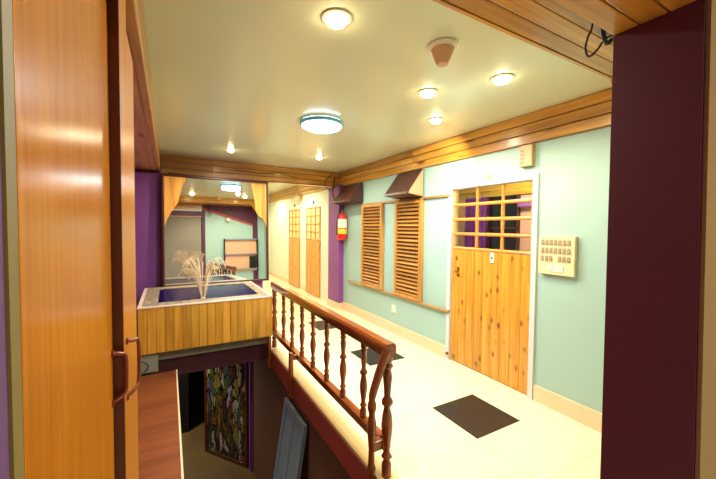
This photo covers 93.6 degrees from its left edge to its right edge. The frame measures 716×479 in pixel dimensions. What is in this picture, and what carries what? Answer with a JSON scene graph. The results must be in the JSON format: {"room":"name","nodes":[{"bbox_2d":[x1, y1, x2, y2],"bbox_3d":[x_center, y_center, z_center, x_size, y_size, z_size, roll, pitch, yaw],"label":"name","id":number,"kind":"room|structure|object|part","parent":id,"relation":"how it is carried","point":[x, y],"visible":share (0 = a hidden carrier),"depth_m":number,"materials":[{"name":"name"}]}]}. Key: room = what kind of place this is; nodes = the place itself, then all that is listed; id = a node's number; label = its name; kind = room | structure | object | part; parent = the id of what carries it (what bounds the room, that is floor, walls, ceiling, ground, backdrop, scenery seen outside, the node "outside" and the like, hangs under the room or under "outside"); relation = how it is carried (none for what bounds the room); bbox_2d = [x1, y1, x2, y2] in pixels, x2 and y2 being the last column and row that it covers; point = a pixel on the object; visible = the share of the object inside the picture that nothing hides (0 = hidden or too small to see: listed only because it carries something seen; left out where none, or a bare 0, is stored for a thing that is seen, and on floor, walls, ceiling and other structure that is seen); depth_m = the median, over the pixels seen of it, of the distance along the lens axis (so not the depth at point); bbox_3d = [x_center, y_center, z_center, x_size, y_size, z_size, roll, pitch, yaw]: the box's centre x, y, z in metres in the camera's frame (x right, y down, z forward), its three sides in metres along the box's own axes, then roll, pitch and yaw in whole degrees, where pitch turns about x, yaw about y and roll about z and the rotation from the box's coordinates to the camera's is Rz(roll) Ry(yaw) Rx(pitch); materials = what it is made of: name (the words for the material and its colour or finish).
{"room":"upstairs hallway","nodes":[
{"label":"upstairs hallway","id":0,"kind":"room"},
{"bbox_2d":[0,130,9,478],"bbox_3d":[0.373,0.292,-1.072,0.193,2.600,2.947,-1,2,-29],"label":"wall","id":1,"kind":"structure","parent":0,"point":[4,418],"depth_m":0.25,"materials":[{"name":"paint"}]},
{"bbox_2d":[0,0,24,478],"bbox_3d":[-0.279,0.313,0.267,0.020,2.450,0.020,-1,2,-29],"label":"trim","id":2,"kind":"structure","parent":1,"relation":"attached to","point":[7,99],"depth_m":0.26,"materials":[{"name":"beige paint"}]},
{"bbox_2d":[126,30,156,172],"bbox_3d":[-2.358,-0.922,2.337,1.600,0.070,5.450,-1,2,-29],"label":"ceiling","id":3,"kind":"structure","parent":0,"point":[144,161],"depth_m":3.02,"materials":[{"name":"brown wood"}]},
{"bbox_2d":[137,370,180,478],"bbox_3d":[-1.849,1.530,1.635,1.755,0.110,3.550,-1,2,-29],"label":"floor","id":4,"kind":"structure","parent":0,"point":[158,422],"depth_m":2.57,"materials":[{"name":"red laminate"}]},
{"bbox_2d":[176,370,183,478],"bbox_3d":[-1.081,1.520,2.073,0.013,0.112,3.560,-1,2,-29],"label":"trim","id":5,"kind":"structure","parent":4,"relation":"attached to","point":[180,439],"depth_m":2.52,"materials":[{"name":"beige wood"}]},
{"bbox_2d":[178,373,188,433],"bbox_3d":[-4.047,2.505,5.806,2.000,2.200,0.100,-1,2,-29],"label":"trim","id":6,"kind":"structure","parent":0,"point":[183,379],"depth_m":6.23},
{"bbox_2d":[134,155,257,175],"bbox_3d":[-3.058,-0.061,5.062,3.040,2.400,0.120,-1,2,-29],"label":"wall","id":7,"kind":"structure","parent":0,"point":[160,155],"depth_m":5.31,"materials":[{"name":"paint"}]},
{"bbox_2d":[126,0,160,172],"bbox_3d":[-1.781,-1.033,2.904,0.045,0.272,4.799,-1,2,-29],"label":"trim","id":8,"kind":"structure","parent":7,"relation":"attached to","point":[135,18],"depth_m":1.72,"materials":[{"name":"brown wood"}]},
{"bbox_2d":[161,155,337,186],"bbox_3d":[-1.694,-1.135,5.798,2.939,0.272,0.160,-1,2,-29],"label":"trim","id":9,"kind":"structure","parent":7,"relation":"attached to","point":[304,176],"depth_m":5.62,"materials":[{"name":"brown wood"}]},
{"bbox_2d":[235,170,297,178],"bbox_3d":[-1.547,-1.123,5.785,1.101,0.089,0.010,-1,2,-29],"label":"cable","id":10,"kind":"object","parent":7,"relation":"attached to","point":[235,170],"visible":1,"depth_m":5.74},
{"bbox_2d":[189,370,203,385],"bbox_3d":[-3.852,2.420,8.209,4.700,2.200,0.100,-1,2,-29],"label":"wall","id":11,"kind":"structure","parent":0,"point":[195,378],"depth_m":8.15,"materials":[{"name":"black"}]},
{"bbox_2d":[134,172,262,321],"bbox_3d":[-2.953,0.105,4.879,3.040,2.083,0.275,-1,2,-29],"label":"wall","id":12,"kind":"structure","parent":0,"point":[148,189],"depth_m":4.72,"materials":[{"name":"purple paint"}]},
{"bbox_2d":[161,173,268,286],"bbox_3d":[-2.110,-0.132,5.106,1.498,1.616,0.097,-1,2,-31],"label":"wall mirror","id":13,"kind":"object","parent":12,"relation":"attached to","point":[206,218],"visible":0.88,"depth_m":5.07,"materials":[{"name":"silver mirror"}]},
{"bbox_2d":[168,172,325,185],"bbox_3d":[-1.576,-0.956,5.416,2.590,0.071,0.192,-1,3,-38],"label":"cable","id":14,"kind":"object","parent":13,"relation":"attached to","point":[168,172],"visible":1,"depth_m":5.19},
{"bbox_2d":[136,322,266,359],"bbox_3d":[-2.760,1.220,4.301,2.790,0.100,1.790,-1,2,-29],"label":"floor","id":15,"kind":"structure","parent":0,"point":[223,346],"depth_m":3.88,"materials":[{"name":"grey concrete"}]},
{"bbox_2d":[137,257,272,354],"bbox_3d":[-1.965,0.679,4.338,1.402,0.984,1.288,-1,2,-29],"label":"fountain basin","id":16,"kind":"object","parent":15,"relation":"on","point":[171,318],"visible":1,"depth_m":3.86,"materials":[{"name":"brown wood"}]},
{"bbox_2d":[181,383,255,478],"bbox_3d":[-1.900,3.713,4.768,4.700,0.100,8.100,-1,2,-29],"label":"floor","id":17,"kind":"structure","parent":0,"point":[198,463],"depth_m":5.62,"materials":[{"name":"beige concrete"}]},
{"bbox_2d":[273,397,307,478],"bbox_3d":[-0.770,2.724,3.354,0.338,2.005,0.600,-1,2,-29],"label":"panel","id":18,"kind":"object","parent":17,"relation":"on","point":[293,429],"visible":1,"depth_m":3.36,"materials":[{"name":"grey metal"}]},
{"bbox_2d":[268,194,269,270],"bbox_3d":[-3.547,-0.166,10.658,1.680,2.600,0.150,-1,2,-29],"label":"wall","id":19,"kind":"structure","parent":0,"point":[268,194],"depth_m":10.93,"materials":[{"name":"beige paint"}]},
{"bbox_2d":[253,359,351,478],"bbox_3d":[-0.511,2.671,3.383,0.120,2.110,4.400,-1,2,-29],"label":"wall","id":20,"kind":"structure","parent":0,"point":[269,392],"depth_m":4.24,"materials":[{"name":"brown paint"}]},
{"bbox_2d":[141,343,266,375],"bbox_3d":[-2.388,1.405,3.651,2.795,0.215,0.200,-1,2,-29],"label":"trim","id":21,"kind":"structure","parent":20,"relation":"attached to","point":[215,359],"depth_m":3.92,"materials":[{"name":"purple paint"}]},
{"bbox_2d":[141,353,157,373],"bbox_3d":[-2.205,1.307,3.552,0.160,0.190,0.055,-1,2,-29],"label":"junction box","id":22,"kind":"object","parent":21,"relation":"attached to","point":[151,360],"visible":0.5,"depth_m":3.53,"materials":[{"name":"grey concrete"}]},
{"bbox_2d":[204,362,248,467],"bbox_3d":[-2.170,2.548,5.521,0.938,2.150,0.040,2,2,25],"label":"door","id":23,"kind":"structure","parent":20,"relation":"in","point":[226,388],"depth_m":5.49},
{"bbox_2d":[249,361,252,470],"bbox_3d":[-1.627,2.555,5.322,0.180,2.180,0.080,-1,2,-29],"label":"trim","id":24,"kind":"structure","parent":20,"relation":"attached to","point":[250,363],"depth_m":5.26,"materials":[{"name":"purple paint"}]},
{"bbox_2d":[271,352,367,478],"bbox_3d":[-0.214,1.550,2.643,0.008,0.188,3.700,-1,2,-29],"label":"trim","id":25,"kind":"structure","parent":20,"relation":"attached to","point":[344,454],"depth_m":2.72,"materials":[{"name":"red paint"}]},
{"bbox_2d":[143,0,611,193],"bbox_3d":[-1.703,-1.330,5.934,3.080,0.100,10.300,-1,2,-29],"label":"ceiling","id":26,"kind":"structure","parent":0,"point":[242,76],"depth_m":2.37,"materials":[{"name":"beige paint"}]},
{"bbox_2d":[300,116,342,133],"bbox_3d":[-0.364,-1.130,3.366,0.430,0.087,0.430,-1,2,-29],"label":"ceiling lamp","id":27,"kind":"object","parent":26,"relation":"attached to","point":[316,124],"visible":1,"depth_m":3.25,"materials":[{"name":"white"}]},
{"bbox_2d":[322,9,351,28],"bbox_3d":[-0.106,-1.092,1.688,0.154,0.039,0.154,-1,2,-29],"label":"recessed light","id":28,"kind":"object","parent":26,"relation":"in","point":[334,18],"visible":1,"depth_m":1.66,"materials":[{"name":"white plastic"}]},
{"bbox_2d":[418,88,437,97],"bbox_3d":[0.540,-1.118,2.595,0.154,0.039,0.154,-1,2,-29],"label":"recessed light","id":29,"kind":"object","parent":26,"relation":"in","point":[428,92],"visible":1,"depth_m":2.56,"materials":[{"name":"white plastic"}]},
{"bbox_2d":[428,117,443,123],"bbox_3d":[0.753,-1.139,3.249,0.154,0.039,0.154,-1,2,-29],"label":"recessed light","id":30,"kind":"object","parent":26,"relation":"in","point":[435,120],"visible":1,"depth_m":3.21,"materials":[{"name":"white plastic"}]},
{"bbox_2d":[427,38,458,66],"bbox_3d":[0.488,-1.059,1.937,0.180,0.112,0.180,-1,2,-29],"label":"smoke detector","id":31,"kind":"object","parent":26,"relation":"attached to","point":[442,50],"visible":1,"depth_m":1.89,"materials":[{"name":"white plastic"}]},
{"bbox_2d":[490,73,513,84],"bbox_3d":[1.003,-1.104,2.342,0.154,0.039,0.154,-1,2,-29],"label":"recessed light","id":32,"kind":"object","parent":26,"relation":"in","point":[500,79],"visible":1,"depth_m":2.31,"materials":[{"name":"white plastic"}]},
{"bbox_2d":[263,274,600,478],"bbox_3d":[-1.109,1.415,6.153,1.880,0.190,10.700,-1,2,-29],"label":"floor","id":33,"kind":"structure","parent":0,"point":[545,443],"depth_m":2.70,"materials":[{"name":"beige tile"}]},
{"bbox_2d":[308,320,334,330],"bbox_3d":[-0.483,1.353,5.366,0.490,0.003,0.480,-1,2,-29],"label":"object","id":34,"kind":"structure","parent":33,"relation":"on","point":[319,325],"depth_m":5.29,"materials":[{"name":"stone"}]},
{"bbox_2d":[328,185,343,302],"bbox_3d":[-0.432,0.142,6.539,0.100,2.340,0.480,-1,2,-29],"label":"wall pier","id":35,"kind":"object","parent":33,"relation":"on","point":[335,246],"visible":0.71,"depth_m":6.46,"materials":[{"name":"purple paint"}]},
{"bbox_2d":[336,209,346,239],"bbox_3d":[-0.292,-0.273,6.185,0.195,0.567,0.206,1,2,5],"label":"fire extinguisher","id":36,"kind":"object","parent":35,"relation":"attached to","point":[341,224],"visible":1,"depth_m":6.10,"materials":[{"name":"red metal"}]},
{"bbox_2d":[350,348,404,365],"bbox_3d":[0.230,1.405,4.101,0.490,0.003,0.485,-1,2,-29],"label":"floor tile","id":37,"kind":"structure","parent":33,"relation":"on","point":[373,358],"depth_m":4.04,"materials":[{"name":"brown tile"}]},
{"bbox_2d":[432,394,519,438],"bbox_3d":[0.976,1.458,2.811,0.492,0.003,0.487,-1,2,-29],"label":"floor tile","id":38,"kind":"structure","parent":33,"relation":"on","point":[479,418],"depth_m":2.78,"materials":[{"name":"brown tile"}]},
{"bbox_2d":[270,126,610,412],"bbox_3d":[-0.323,0.013,6.538,0.108,2.600,10.700,-1,2,-29],"label":"wall","id":39,"kind":"structure","parent":0,"point":[574,169],"depth_m":2.97,"materials":[{"name":"teal paint"}]},
{"bbox_2d":[289,209,299,287],"bbox_3d":[-1.671,0.213,8.795,0.030,1.988,0.820,-1,2,-29],"label":"door","id":40,"kind":"structure","parent":39,"relation":"in","point":[294,215],"depth_m":8.73,"materials":[{"name":"brown wood"}]},
{"bbox_3d":[-1.675,0.588,8.809,0.030,1.238,0.818,-1,2,-29],"label":"plank panel","id":41,"kind":"part","parent":40,"relation":"part of","materials":[{"name":"brown wood"}]},
{"bbox_3d":[-1.655,-0.406,8.779,0.005,0.750,0.810,-1,2,-29],"label":"backing panel","id":42,"kind":"part","parent":40,"relation":"part of","materials":[{"name":"yellow glass"}]},
{"bbox_2d":[295,196,301,200],"bbox_3d":[-1.469,-1.017,8.296,0.200,0.110,0.197,-1,2,-29],"label":"wall lamp","id":43,"kind":"object","parent":39,"relation":"attached to","point":[297,198],"visible":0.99,"depth_m":8.23,"materials":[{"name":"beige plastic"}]},
{"bbox_2d":[306,206,320,297],"bbox_3d":[-1.029,0.260,7.655,0.030,1.988,0.820,-1,2,-29],"label":"door","id":44,"kind":"structure","parent":39,"relation":"in","point":[313,214],"depth_m":7.61,"materials":[{"name":"brown wood"}]},
{"bbox_3d":[-1.032,0.635,7.668,0.030,1.238,0.818,-1,2,-29],"label":"plank panel","id":45,"kind":"part","parent":44,"relation":"part of","materials":[{"name":"brown wood"}]},
{"bbox_3d":[-1.013,-0.358,7.638,0.005,0.750,0.810,-1,2,-29],"label":"backing panel","id":46,"kind":"part","parent":44,"relation":"part of","materials":[{"name":"beige glass"}]},
{"bbox_2d":[332,182,361,205],"bbox_3d":[-0.189,-0.798,5.919,0.265,0.359,0.702,-1,2,-29],"label":"awning","id":47,"kind":"object","parent":39,"relation":"attached to","point":[349,194],"visible":1,"depth_m":5.77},
{"bbox_3d":[-0.028,-0.783,5.612,0.226,0.343,0.008,-1,2,-29],"label":"panel","id":48,"kind":"part","parent":47,"relation":"part of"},
{"bbox_2d":[361,203,383,289],"bbox_3d":[0.224,0.103,5.417,0.053,1.330,0.615,-1,2,-29],"label":"shutter","id":49,"kind":"object","parent":39,"relation":"attached to","point":[372,216],"visible":1,"depth_m":5.39,"materials":[{"name":"brown wood"}]},
{"bbox_3d":[0.242,0.103,5.427,0.010,1.250,0.515,-1,2,-29],"label":"panel","id":50,"kind":"part","parent":49,"relation":"part of","materials":[{"name":"brown wood"}]},
{"bbox_2d":[348,280,448,312],"bbox_3d":[0.450,0.802,5.042,0.041,0.030,2.520,-1,2,-29],"label":"batten","id":51,"kind":"object","parent":39,"relation":"attached to","point":[350,281],"visible":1,"depth_m":4.62,"materials":[{"name":"brown wood"}]},
{"bbox_2d":[384,169,422,198],"bbox_3d":[0.608,-0.739,4.504,0.265,0.359,0.552,-1,2,-29],"label":"awning","id":52,"kind":"object","parent":39,"relation":"attached to","point":[406,185],"visible":0.97,"depth_m":4.39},
{"bbox_3d":[0.732,-0.728,4.262,0.226,0.343,0.008,-1,2,-29],"label":"panel","id":53,"kind":"part","parent":52,"relation":"part of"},
{"bbox_2d":[362,194,450,204],"bbox_3d":[0.581,-0.552,4.796,0.029,0.028,2.040,-1,2,-29],"label":"batten","id":54,"kind":"object","parent":39,"relation":"attached to","point":[445,195],"visible":0.8,"depth_m":4.50,"materials":[{"name":"brown wood"}]},
{"bbox_2d":[393,199,423,301],"bbox_3d":[0.685,0.137,4.598,0.053,1.330,0.585,-1,2,-29],"label":"shutter","id":55,"kind":"object","parent":39,"relation":"attached to","point":[409,215],"visible":1,"depth_m":4.57,"materials":[{"name":"brown wood"}]},
{"bbox_3d":[0.704,0.137,4.609,0.010,1.250,0.485,-1,2,-29],"label":"panel","id":56,"kind":"part","parent":55,"relation":"part of","materials":[{"name":"brown wood"}]},
{"bbox_2d":[269,271,601,432],"bbox_3d":[-0.364,1.245,6.422,0.115,0.145,10.450,-1,2,-29],"label":"baseboard","id":57,"kind":"structure","parent":39,"relation":"attached to","point":[591,418],"depth_m":3.04,"materials":[{"name":"beige wood"}]},
{"bbox_2d":[269,88,611,202],"bbox_3d":[-0.427,-1.152,6.597,0.050,0.272,9.909,-1,2,-29],"label":"trim","id":58,"kind":"structure","parent":39,"relation":"attached to","point":[592,111],"depth_m":3.35,"materials":[{"name":"brown wood"}]},
{"bbox_2d":[486,174,492,178],"bbox_3d":[1.348,-0.648,3.455,0.007,0.045,0.080,-1,2,-29],"label":"number plate","id":59,"kind":"object","parent":39,"relation":"attached to","point":[488,176],"visible":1,"depth_m":3.45,"materials":[{"name":"yellow plastic"}]},
{"bbox_2d":[445,173,539,399],"bbox_3d":[1.357,0.413,3.516,0.152,2.050,1.100,-1,2,-29],"label":"door","id":60,"kind":"structure","parent":39,"relation":"in","point":[491,294],"depth_m":3.43,"materials":[{"name":"brown wood"}]},
{"bbox_3d":[1.358,0.779,3.531,0.033,1.293,0.994,-1,2,-29],"label":"plank panel","id":61,"kind":"part","parent":60,"relation":"part of","materials":[{"name":"brown wood"}]},
{"bbox_3d":[1.375,0.188,3.447,0.008,0.105,0.050,-1,2,-29],"label":"lock plate","id":62,"kind":"part","parent":60,"relation":"part of","materials":[{"name":"white plastic"}]},
{"bbox_2d":[519,144,535,167],"bbox_3d":[1.542,-0.763,3.063,0.055,0.195,0.125,-1,2,-29],"label":"door chime","id":63,"kind":"object","parent":39,"relation":"attached to","point":[527,152],"visible":1,"depth_m":3.04,"materials":[{"name":"beige plastic"}]},
{"bbox_2d":[520,150,523,163],"bbox_3d":[1.503,-0.758,3.081,0.004,0.123,0.035,-1,2,-29],"label":"grille","id":64,"kind":"object","parent":63,"relation":"attached to","point":[521,151],"depth_m":3.08,"materials":[{"name":"beige plastic"}]},
{"bbox_2d":[538,236,577,276],"bbox_3d":[1.679,0.135,2.835,0.053,0.330,0.300,-1,2,-29],"label":"switchboard","id":65,"kind":"object","parent":39,"relation":"attached to","point":[557,254],"visible":1,"depth_m":2.80,"materials":[{"name":"beige plastic"}]},
{"bbox_2d":[548,265,562,272],"bbox_3d":[1.661,0.246,2.827,0.005,0.052,0.125,-1,2,-29],"label":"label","id":66,"kind":"object","parent":65,"relation":"attached to","point":[551,268],"depth_m":2.83,"materials":[{"name":"white paper"}]},
{"bbox_2d":[458,194,531,251],"bbox_3d":[2.792,0.145,5.082,0.150,2.500,3.700,-1,2,-29],"label":"wall","id":67,"kind":"structure","parent":0,"point":[525,225],"depth_m":5.30,"materials":[{"name":"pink paint"}]},
{"bbox_2d":[459,181,531,199],"bbox_3d":[2.715,-0.895,4.996,0.050,0.395,3.500,-1,2,-29],"label":"trim","id":68,"kind":"structure","parent":67,"relation":"attached to","point":[523,187],"depth_m":5.61,"materials":[{"name":"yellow wood"}]},
{"bbox_2d":[487,195,520,250],"bbox_3d":[2.400,-0.118,5.554,0.064,1.185,0.575,-1,2,-29],"label":"window","id":69,"kind":"structure","parent":67,"relation":"in","point":[512,209],"depth_m":5.48,"materials":[{"name":"black glass"}]},
{"bbox_2d":[464,197,486,247],"bbox_3d":[2.062,0.262,5.968,0.056,1.990,0.490,-1,2,-29],"label":"curtain","id":70,"kind":"object","parent":69,"relation":"hanging from","point":[470,211],"visible":0.29,"depth_m":5.94,"materials":[{"name":"fabric"}]},
{"bbox_2d":[518,202,530,206],"bbox_3d":[2.646,-0.538,5.064,0.109,0.085,0.460,-1,2,-29],"label":"wall shelf","id":71,"kind":"object","parent":67,"relation":"attached to","point":[527,204],"visible":0.24,"depth_m":5.12,"materials":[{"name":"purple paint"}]},
{"bbox_2d":[600,0,715,478],"bbox_3d":[0.367,0.230,0.657,4.680,2.600,0.233,-1,2,-29],"label":"wall","id":72,"kind":"structure","parent":0,"point":[649,402],"depth_m":0.87,"materials":[{"name":"paint"}]},
{"bbox_2d":[271,347,399,478],"bbox_3d":[-0.147,1.443,2.642,0.120,0.025,3.640,-1,2,-29],"label":"trim","id":73,"kind":"structure","parent":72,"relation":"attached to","point":[352,438],"depth_m":2.70,"materials":[{"name":"beige paint"}]},
{"bbox_2d":[267,281,395,478],"bbox_3d":[-0.473,1.232,3.139,0.156,1.304,2.600,-1,2,-29],"label":"stair railing","id":74,"kind":"object","parent":73,"relation":"on","point":[378,439],"visible":0.98,"depth_m":2.46,"materials":[{"name":"brown wood"}]},
{"bbox_3d":[-1.098,1.389,4.162,0.036,0.385,0.055,-1,2,-29],"label":"support post","id":75,"kind":"part","parent":74,"relation":"part of","materials":[{"name":"brown wood"}]},
{"bbox_3d":[-1.056,0.990,4.247,0.072,0.747,0.070,-1,2,-29],"label":"newel post","id":76,"kind":"part","parent":74,"relation":"part of","materials":[{"name":"brown wood"}]},
{"bbox_3d":[-0.665,1.381,3.438,0.080,0.460,0.056,-1,2,-29],"label":"support post","id":77,"kind":"part","parent":74,"relation":"part of","materials":[{"name":"brown wood"}]},
{"bbox_3d":[-0.449,1.213,3.174,0.056,0.060,2.560,-1,2,-29],"label":"rail","id":78,"kind":"part","parent":74,"relation":"part of","materials":[{"name":"brown wood"}]},
{"bbox_3d":[-0.437,0.623,3.142,0.080,0.086,2.585,-1,2,-29],"label":"handrail","id":79,"kind":"part","parent":74,"relation":"part of","materials":[{"name":"brown wood"}]},
{"bbox_3d":[0.081,1.438,2.058,0.056,0.980,0.055,-1,2,-29],"label":"support post","id":80,"kind":"part","parent":74,"relation":"part of","materials":[{"name":"brown wood"}]},
{"bbox_3d":[0.178,1.066,2.057,0.072,0.775,0.070,-1,2,-29],"label":"newel post","id":81,"kind":"part","parent":74,"relation":"part of","materials":[{"name":"brown wood"}]},
{"bbox_2d":[432,0,613,82],"bbox_3d":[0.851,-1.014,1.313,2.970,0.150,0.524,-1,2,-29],"label":"trim","id":82,"kind":"structure","parent":72,"relation":"attached to","point":[548,23],"depth_m":1.48,"materials":[{"name":"brown wood"}]},
{"bbox_2d":[584,23,613,57],"bbox_3d":[0.840,-0.772,1.123,0.159,0.333,0.105,1,2,21],"label":"cable","id":83,"kind":"object","parent":72,"relation":"hanging from","point":[590,31],"visible":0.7,"depth_m":1.12,"materials":[{"name":"grey plastic"}]},
{"bbox_2d":[600,28,613,45],"bbox_3d":[0.840,-0.800,1.130,0.070,0.286,0.014,-1,2,-29],"label":"cable","id":84,"kind":"object","parent":72,"relation":"hanging from","point":[605,40],"visible":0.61,"depth_m":1.12,"materials":[{"name":"black plastic"}]},
{"bbox_2d":[553,0,695,34],"bbox_3d":[0.246,-0.579,0.581,1.210,0.017,0.182,-1,2,-29],"label":"trim","id":85,"kind":"structure","parent":72,"relation":"attached to","point":[615,17],"depth_m":0.85,"materials":[{"name":"brown wood"}]},
{"bbox_3d":[-0.709,0.365,0.517,0.465,2.320,0.850,-1,2,-29],"label":"wall","id":86,"kind":"structure","parent":0,"visible":0},
{"bbox_2d":[12,0,128,478],"bbox_3d":[-0.402,0.523,0.507,0.057,1.990,0.501,-1,2,-29],"label":"door","id":87,"kind":"structure","parent":86,"relation":"in","point":[60,47],"depth_m":0.39,"materials":[{"name":"orange wood"}]},
{"bbox_3d":[-0.505,0.287,0.709,0.015,0.121,0.043,1,2,16],"label":"handle","id":88,"kind":"part","parent":87,"relation":"part of","materials":[{"name":"orange metal"}]},
{"bbox_2d":[119,0,125,28],"bbox_3d":[-0.483,-0.647,0.603,0.032,0.300,0.850,-1,2,-29],"label":"trim","id":89,"kind":"structure","parent":86,"relation":"attached to","point":[122,2],"depth_m":0.94,"materials":[{"name":"brown wood"}]},
{"bbox_2d":[106,0,140,478],"bbox_3d":[-0.600,0.493,0.873,0.073,2.020,0.337,-1,2,-29],"label":"door","id":90,"kind":"structure","parent":86,"relation":"in","point":[125,339],"depth_m":0.73,"materials":[{"name":"brown wood"}]},
{"bbox_3d":[-0.533,0.296,0.797,0.014,0.146,0.070,0,2,-5],"label":"handle","id":91,"kind":"part","parent":90,"relation":"part of","materials":[{"name":"orange metal"}]}
]}

